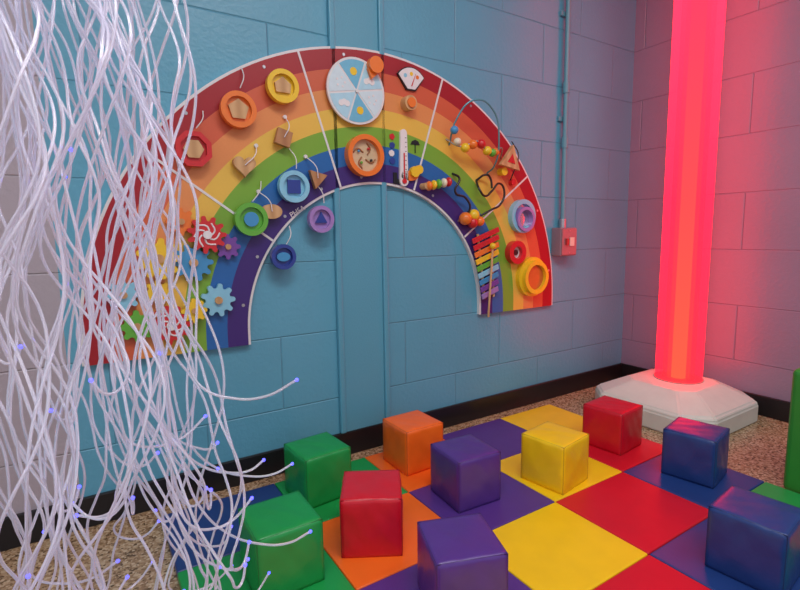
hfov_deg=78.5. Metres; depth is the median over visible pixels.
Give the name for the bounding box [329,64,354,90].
spinner sector
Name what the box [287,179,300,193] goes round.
insert
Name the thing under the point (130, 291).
gear
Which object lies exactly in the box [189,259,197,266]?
hub
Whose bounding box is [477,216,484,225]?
bead
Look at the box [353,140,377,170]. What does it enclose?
maze face
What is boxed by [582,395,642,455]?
cube
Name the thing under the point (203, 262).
gear
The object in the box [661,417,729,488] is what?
cube
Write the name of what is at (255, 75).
band
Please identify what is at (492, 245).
head
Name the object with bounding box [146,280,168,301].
gear
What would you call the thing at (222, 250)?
gear
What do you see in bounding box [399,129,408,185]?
thermometer
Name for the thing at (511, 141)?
wire
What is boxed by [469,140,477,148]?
bead
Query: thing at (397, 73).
gauge frame
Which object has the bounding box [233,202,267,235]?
peg ring
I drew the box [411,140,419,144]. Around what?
umbrella icon
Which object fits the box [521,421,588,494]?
cube
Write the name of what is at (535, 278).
glass
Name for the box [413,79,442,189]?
divider
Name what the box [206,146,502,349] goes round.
band
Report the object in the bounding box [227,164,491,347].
band
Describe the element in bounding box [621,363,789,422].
baseboard
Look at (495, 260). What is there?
bar
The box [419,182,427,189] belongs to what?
spindle foot
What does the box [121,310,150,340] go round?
gear
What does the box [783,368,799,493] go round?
block
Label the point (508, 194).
divider
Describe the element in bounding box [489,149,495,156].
bead
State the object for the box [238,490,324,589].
cube
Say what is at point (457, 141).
bead
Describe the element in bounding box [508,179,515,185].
bead
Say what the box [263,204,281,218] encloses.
oval
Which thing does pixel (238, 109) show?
insert
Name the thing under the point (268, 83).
peg ring
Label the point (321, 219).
insert
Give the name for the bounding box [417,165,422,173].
lobe
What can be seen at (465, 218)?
bead
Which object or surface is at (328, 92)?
spinner disc
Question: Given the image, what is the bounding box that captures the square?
[273,127,292,147]
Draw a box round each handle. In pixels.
[367,56,383,73]
[400,95,416,111]
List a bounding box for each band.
[83,49,551,365]
[110,69,542,362]
[136,90,532,358]
[163,109,522,355]
[184,127,512,352]
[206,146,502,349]
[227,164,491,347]
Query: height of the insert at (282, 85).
0.046 m
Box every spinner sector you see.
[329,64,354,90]
[330,92,354,117]
[339,59,363,88]
[349,93,372,121]
[358,64,381,89]
[358,91,382,115]
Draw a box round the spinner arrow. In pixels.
[367,68,376,79]
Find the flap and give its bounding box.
[498,145,519,170]
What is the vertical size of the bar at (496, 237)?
0.066 m
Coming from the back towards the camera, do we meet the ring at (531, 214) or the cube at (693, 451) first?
the ring at (531, 214)
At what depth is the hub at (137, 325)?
1.35 m
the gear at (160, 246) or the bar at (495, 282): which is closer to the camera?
the gear at (160, 246)
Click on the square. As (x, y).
(279, 139)
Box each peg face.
[180,136,205,160]
[226,97,250,121]
[240,207,262,230]
[272,74,292,97]
[275,248,291,265]
[284,175,303,197]
[313,210,328,228]
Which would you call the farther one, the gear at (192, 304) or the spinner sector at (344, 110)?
the spinner sector at (344, 110)
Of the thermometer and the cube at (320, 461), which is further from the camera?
the thermometer
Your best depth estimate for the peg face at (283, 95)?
1.51 m
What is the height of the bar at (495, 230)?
0.068 m
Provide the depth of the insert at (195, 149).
1.39 m
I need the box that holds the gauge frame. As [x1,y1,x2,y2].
[396,67,423,91]
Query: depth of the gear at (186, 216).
1.40 m
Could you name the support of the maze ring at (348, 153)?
attached to the board
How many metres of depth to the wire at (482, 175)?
1.98 m
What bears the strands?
hanging from the ceiling
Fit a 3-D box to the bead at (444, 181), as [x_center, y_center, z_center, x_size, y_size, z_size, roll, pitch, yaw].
[0.167,-0.426,1.861,0.022,0.036,0.036,-5,8,-32]
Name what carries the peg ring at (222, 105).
attached to the board
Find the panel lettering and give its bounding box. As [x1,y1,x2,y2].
[289,206,304,216]
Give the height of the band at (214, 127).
0.901 m
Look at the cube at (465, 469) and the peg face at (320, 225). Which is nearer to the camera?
the cube at (465, 469)
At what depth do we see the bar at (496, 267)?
2.04 m
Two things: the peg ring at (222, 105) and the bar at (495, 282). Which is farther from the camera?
the bar at (495, 282)
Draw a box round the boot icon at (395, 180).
[393,172,399,183]
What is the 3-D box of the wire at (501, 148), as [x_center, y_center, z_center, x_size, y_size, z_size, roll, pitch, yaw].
[0.317,-0.580,1.932,0.291,0.059,0.078,-5,8,-32]
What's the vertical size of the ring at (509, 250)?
0.100 m
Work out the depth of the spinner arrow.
1.65 m
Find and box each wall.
[0,0,635,517]
[621,0,799,401]
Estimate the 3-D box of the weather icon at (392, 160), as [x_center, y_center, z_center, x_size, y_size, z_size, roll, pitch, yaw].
[-0.028,-0.483,1.765,0.024,0.024,0.003,-5,8,-32]
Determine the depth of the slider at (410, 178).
1.80 m
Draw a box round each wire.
[445,139,502,158]
[448,99,499,173]
[452,173,470,212]
[475,180,504,215]
[476,174,492,188]
[510,141,518,180]
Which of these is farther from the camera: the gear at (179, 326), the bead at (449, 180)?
the bead at (449, 180)
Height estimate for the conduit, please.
1.810 m
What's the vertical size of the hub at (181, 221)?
0.018 m
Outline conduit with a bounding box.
[551,0,576,255]
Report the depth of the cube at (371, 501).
1.18 m
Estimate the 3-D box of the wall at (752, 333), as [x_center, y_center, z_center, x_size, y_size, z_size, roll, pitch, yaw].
[2.367,-0.587,0.802,0.120,2.500,4.200,-5,8,-32]
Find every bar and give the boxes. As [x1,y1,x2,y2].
[472,227,499,243]
[473,234,498,250]
[474,242,498,257]
[475,249,498,264]
[476,257,498,271]
[478,264,498,278]
[479,272,498,285]
[480,279,498,292]
[481,286,498,298]
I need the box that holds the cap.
[407,97,415,106]
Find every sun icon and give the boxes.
[350,67,356,74]
[357,106,363,113]
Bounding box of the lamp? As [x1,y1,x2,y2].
[595,0,757,432]
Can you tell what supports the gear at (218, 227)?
attached to the hub at (207, 234)
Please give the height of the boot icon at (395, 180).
0.040 m
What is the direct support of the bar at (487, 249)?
attached to the rail
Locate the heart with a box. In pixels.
[232,156,255,177]
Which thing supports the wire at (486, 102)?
attached to the board
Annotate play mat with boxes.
[164,404,799,589]
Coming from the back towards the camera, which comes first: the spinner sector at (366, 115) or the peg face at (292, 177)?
the spinner sector at (366, 115)
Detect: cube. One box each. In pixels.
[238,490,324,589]
[284,432,350,507]
[339,469,402,557]
[383,410,442,475]
[417,513,507,589]
[431,434,500,512]
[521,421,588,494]
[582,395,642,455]
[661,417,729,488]
[705,485,799,589]
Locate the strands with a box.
[0,0,311,589]
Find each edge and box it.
[327,0,346,433]
[377,0,390,417]
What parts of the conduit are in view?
plate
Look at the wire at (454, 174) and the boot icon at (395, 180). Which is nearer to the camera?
the boot icon at (395, 180)
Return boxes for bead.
[426,181,432,190]
[431,180,436,189]
[436,179,441,188]
[441,178,447,187]
[446,177,451,186]
[450,126,458,133]
[453,138,460,145]
[459,212,471,224]
[461,143,469,152]
[468,219,477,227]
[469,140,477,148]
[469,209,479,219]
[477,139,485,148]
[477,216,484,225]
[483,146,491,155]
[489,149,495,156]
[508,179,515,185]
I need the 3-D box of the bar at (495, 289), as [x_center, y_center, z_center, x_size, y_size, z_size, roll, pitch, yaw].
[0.379,-0.009,2.060,0.097,0.050,0.006,-5,8,-32]
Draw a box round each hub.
[134,323,140,329]
[157,254,163,263]
[179,219,184,224]
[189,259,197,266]
[203,231,211,238]
[215,297,222,303]
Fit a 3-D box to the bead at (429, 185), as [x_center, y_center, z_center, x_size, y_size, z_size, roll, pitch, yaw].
[0.108,-0.407,1.826,0.022,0.036,0.036,-5,8,-32]
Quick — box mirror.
[517,204,528,227]
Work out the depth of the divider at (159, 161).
1.44 m
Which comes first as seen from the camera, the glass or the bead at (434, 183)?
the bead at (434, 183)
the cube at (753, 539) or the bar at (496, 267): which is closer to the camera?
the cube at (753, 539)
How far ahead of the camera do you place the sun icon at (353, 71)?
1.63 m
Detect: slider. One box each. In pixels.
[401,171,417,180]
[409,166,419,176]
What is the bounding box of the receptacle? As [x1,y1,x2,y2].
[570,237,574,245]
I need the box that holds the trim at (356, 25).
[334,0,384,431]
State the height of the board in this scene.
0.971 m
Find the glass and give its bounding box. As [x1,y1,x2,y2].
[528,265,542,289]
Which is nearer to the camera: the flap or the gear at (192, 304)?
the gear at (192, 304)
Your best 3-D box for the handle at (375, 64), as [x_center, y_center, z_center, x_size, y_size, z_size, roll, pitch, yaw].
[-0.084,-0.777,1.657,0.054,0.054,0.023,-5,8,-32]
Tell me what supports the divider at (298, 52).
attached to the board
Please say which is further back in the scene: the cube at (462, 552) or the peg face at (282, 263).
the peg face at (282, 263)
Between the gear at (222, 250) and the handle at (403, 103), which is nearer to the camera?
the gear at (222, 250)
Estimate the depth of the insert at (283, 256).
1.55 m
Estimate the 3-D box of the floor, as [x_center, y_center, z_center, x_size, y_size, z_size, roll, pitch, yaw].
[0.411,0.867,-0.209,4.720,0.080,4.320,-5,8,-32]
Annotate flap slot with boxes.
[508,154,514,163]
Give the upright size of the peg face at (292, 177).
0.072 m
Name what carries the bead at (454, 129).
attached to the wire at (486, 102)
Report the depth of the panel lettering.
1.59 m
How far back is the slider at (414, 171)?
1.80 m
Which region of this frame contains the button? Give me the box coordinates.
[497,167,507,175]
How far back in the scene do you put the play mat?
1.31 m
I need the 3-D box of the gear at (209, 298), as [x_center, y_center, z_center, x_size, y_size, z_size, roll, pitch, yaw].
[-0.548,0.015,1.478,0.098,0.099,0.014,-5,8,-32]
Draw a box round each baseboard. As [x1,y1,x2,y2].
[0,363,621,551]
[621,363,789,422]
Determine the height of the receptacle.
0.040 m
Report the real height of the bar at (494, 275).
0.055 m
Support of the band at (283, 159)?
attached to the board
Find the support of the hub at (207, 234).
attached to the board
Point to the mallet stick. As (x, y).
(492, 251)
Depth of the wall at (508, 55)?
1.83 m
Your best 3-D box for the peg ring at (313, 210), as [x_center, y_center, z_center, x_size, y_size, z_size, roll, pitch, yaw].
[-0.261,-0.250,1.616,0.088,0.088,0.022,-5,8,-32]
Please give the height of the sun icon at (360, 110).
0.025 m
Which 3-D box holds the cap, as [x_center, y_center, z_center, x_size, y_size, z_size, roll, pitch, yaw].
[0.042,-0.687,1.746,0.034,0.034,0.006,-5,8,-32]
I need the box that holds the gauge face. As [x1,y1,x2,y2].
[399,68,423,89]
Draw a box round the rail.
[476,234,485,298]
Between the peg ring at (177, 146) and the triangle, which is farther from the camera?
the triangle
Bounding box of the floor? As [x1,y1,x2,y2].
[0,386,788,589]
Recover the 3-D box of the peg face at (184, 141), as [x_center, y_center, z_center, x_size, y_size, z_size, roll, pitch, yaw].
[-0.590,-0.414,1.396,0.069,0.069,0.012,-5,8,-32]
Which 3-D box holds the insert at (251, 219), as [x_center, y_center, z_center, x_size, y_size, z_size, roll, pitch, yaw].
[-0.453,-0.231,1.493,0.044,0.044,0.008,-5,8,-32]
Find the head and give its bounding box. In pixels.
[489,243,495,248]
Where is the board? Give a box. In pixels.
[80,46,552,365]
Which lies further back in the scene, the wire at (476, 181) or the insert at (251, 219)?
the wire at (476, 181)
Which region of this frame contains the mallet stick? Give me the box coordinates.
[487,249,493,316]
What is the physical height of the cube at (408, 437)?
0.154 m
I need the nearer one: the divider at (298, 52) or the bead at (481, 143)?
the divider at (298, 52)
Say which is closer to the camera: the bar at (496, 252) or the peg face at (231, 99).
the peg face at (231, 99)
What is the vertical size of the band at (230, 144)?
0.838 m
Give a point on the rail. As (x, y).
(476, 234)
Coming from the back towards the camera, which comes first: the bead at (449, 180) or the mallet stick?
the mallet stick
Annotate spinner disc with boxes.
[326,57,383,124]
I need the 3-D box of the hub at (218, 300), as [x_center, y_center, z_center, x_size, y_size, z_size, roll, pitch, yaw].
[-0.548,0.015,1.477,0.022,0.022,0.028,-5,8,-32]
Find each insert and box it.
[183,140,203,157]
[228,99,248,118]
[244,212,258,226]
[274,77,290,93]
[276,252,289,260]
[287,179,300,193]
[315,212,326,222]
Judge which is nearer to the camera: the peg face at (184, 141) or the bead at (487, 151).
the peg face at (184, 141)
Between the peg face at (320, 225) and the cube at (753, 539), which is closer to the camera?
the cube at (753, 539)
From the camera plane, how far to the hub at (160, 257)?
1.35 m
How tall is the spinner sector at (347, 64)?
0.095 m
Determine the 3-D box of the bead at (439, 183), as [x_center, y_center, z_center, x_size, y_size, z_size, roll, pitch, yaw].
[0.146,-0.419,1.849,0.022,0.036,0.036,-5,8,-32]
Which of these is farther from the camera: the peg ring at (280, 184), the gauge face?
the gauge face
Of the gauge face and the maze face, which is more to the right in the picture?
the gauge face
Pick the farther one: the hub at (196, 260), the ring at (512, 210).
the ring at (512, 210)
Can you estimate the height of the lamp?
2.300 m
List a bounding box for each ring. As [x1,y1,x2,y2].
[174,130,211,166]
[219,90,256,128]
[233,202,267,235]
[265,68,298,104]
[270,244,295,269]
[277,170,309,202]
[307,206,333,232]
[344,134,383,176]
[505,241,525,263]
[508,199,535,232]
[515,207,534,231]
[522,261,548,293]
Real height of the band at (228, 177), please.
0.776 m
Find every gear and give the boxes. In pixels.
[107,282,137,309]
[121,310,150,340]
[136,238,178,278]
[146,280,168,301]
[149,306,192,344]
[165,208,193,235]
[175,244,212,280]
[180,298,206,322]
[187,216,226,253]
[200,283,234,315]
[217,234,240,258]
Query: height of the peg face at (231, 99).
0.075 m
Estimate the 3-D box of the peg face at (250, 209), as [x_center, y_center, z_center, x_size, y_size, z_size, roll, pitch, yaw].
[-0.458,-0.232,1.501,0.072,0.072,0.012,-5,8,-32]
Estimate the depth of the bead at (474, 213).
1.95 m
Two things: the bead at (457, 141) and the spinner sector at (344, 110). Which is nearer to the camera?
the spinner sector at (344, 110)
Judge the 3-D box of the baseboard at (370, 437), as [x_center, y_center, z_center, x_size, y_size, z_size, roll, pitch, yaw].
[-0.736,0.593,1.452,4.588,0.088,0.012,-5,8,-32]
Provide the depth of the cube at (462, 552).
0.98 m
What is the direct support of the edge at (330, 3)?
attached to the wall at (508, 55)
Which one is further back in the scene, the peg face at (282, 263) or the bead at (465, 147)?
the bead at (465, 147)
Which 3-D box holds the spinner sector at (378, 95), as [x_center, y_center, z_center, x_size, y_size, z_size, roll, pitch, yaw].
[-0.100,-0.658,1.676,0.095,0.089,0.001,-5,8,-32]
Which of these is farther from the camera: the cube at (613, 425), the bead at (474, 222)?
the bead at (474, 222)
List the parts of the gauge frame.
frame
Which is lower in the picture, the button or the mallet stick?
the mallet stick
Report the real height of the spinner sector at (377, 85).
0.089 m
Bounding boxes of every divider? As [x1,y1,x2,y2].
[144,149,272,240]
[297,51,341,186]
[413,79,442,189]
[464,176,527,236]
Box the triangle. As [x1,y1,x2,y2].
[308,170,326,188]
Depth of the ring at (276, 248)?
1.55 m
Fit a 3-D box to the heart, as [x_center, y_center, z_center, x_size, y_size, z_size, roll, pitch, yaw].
[-0.469,-0.384,1.476,0.067,0.061,0.018,-5,8,-32]
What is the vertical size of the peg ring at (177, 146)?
0.096 m
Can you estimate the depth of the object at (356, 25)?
1.76 m
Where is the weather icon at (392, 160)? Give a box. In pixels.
[389,158,394,163]
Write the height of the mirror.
0.108 m

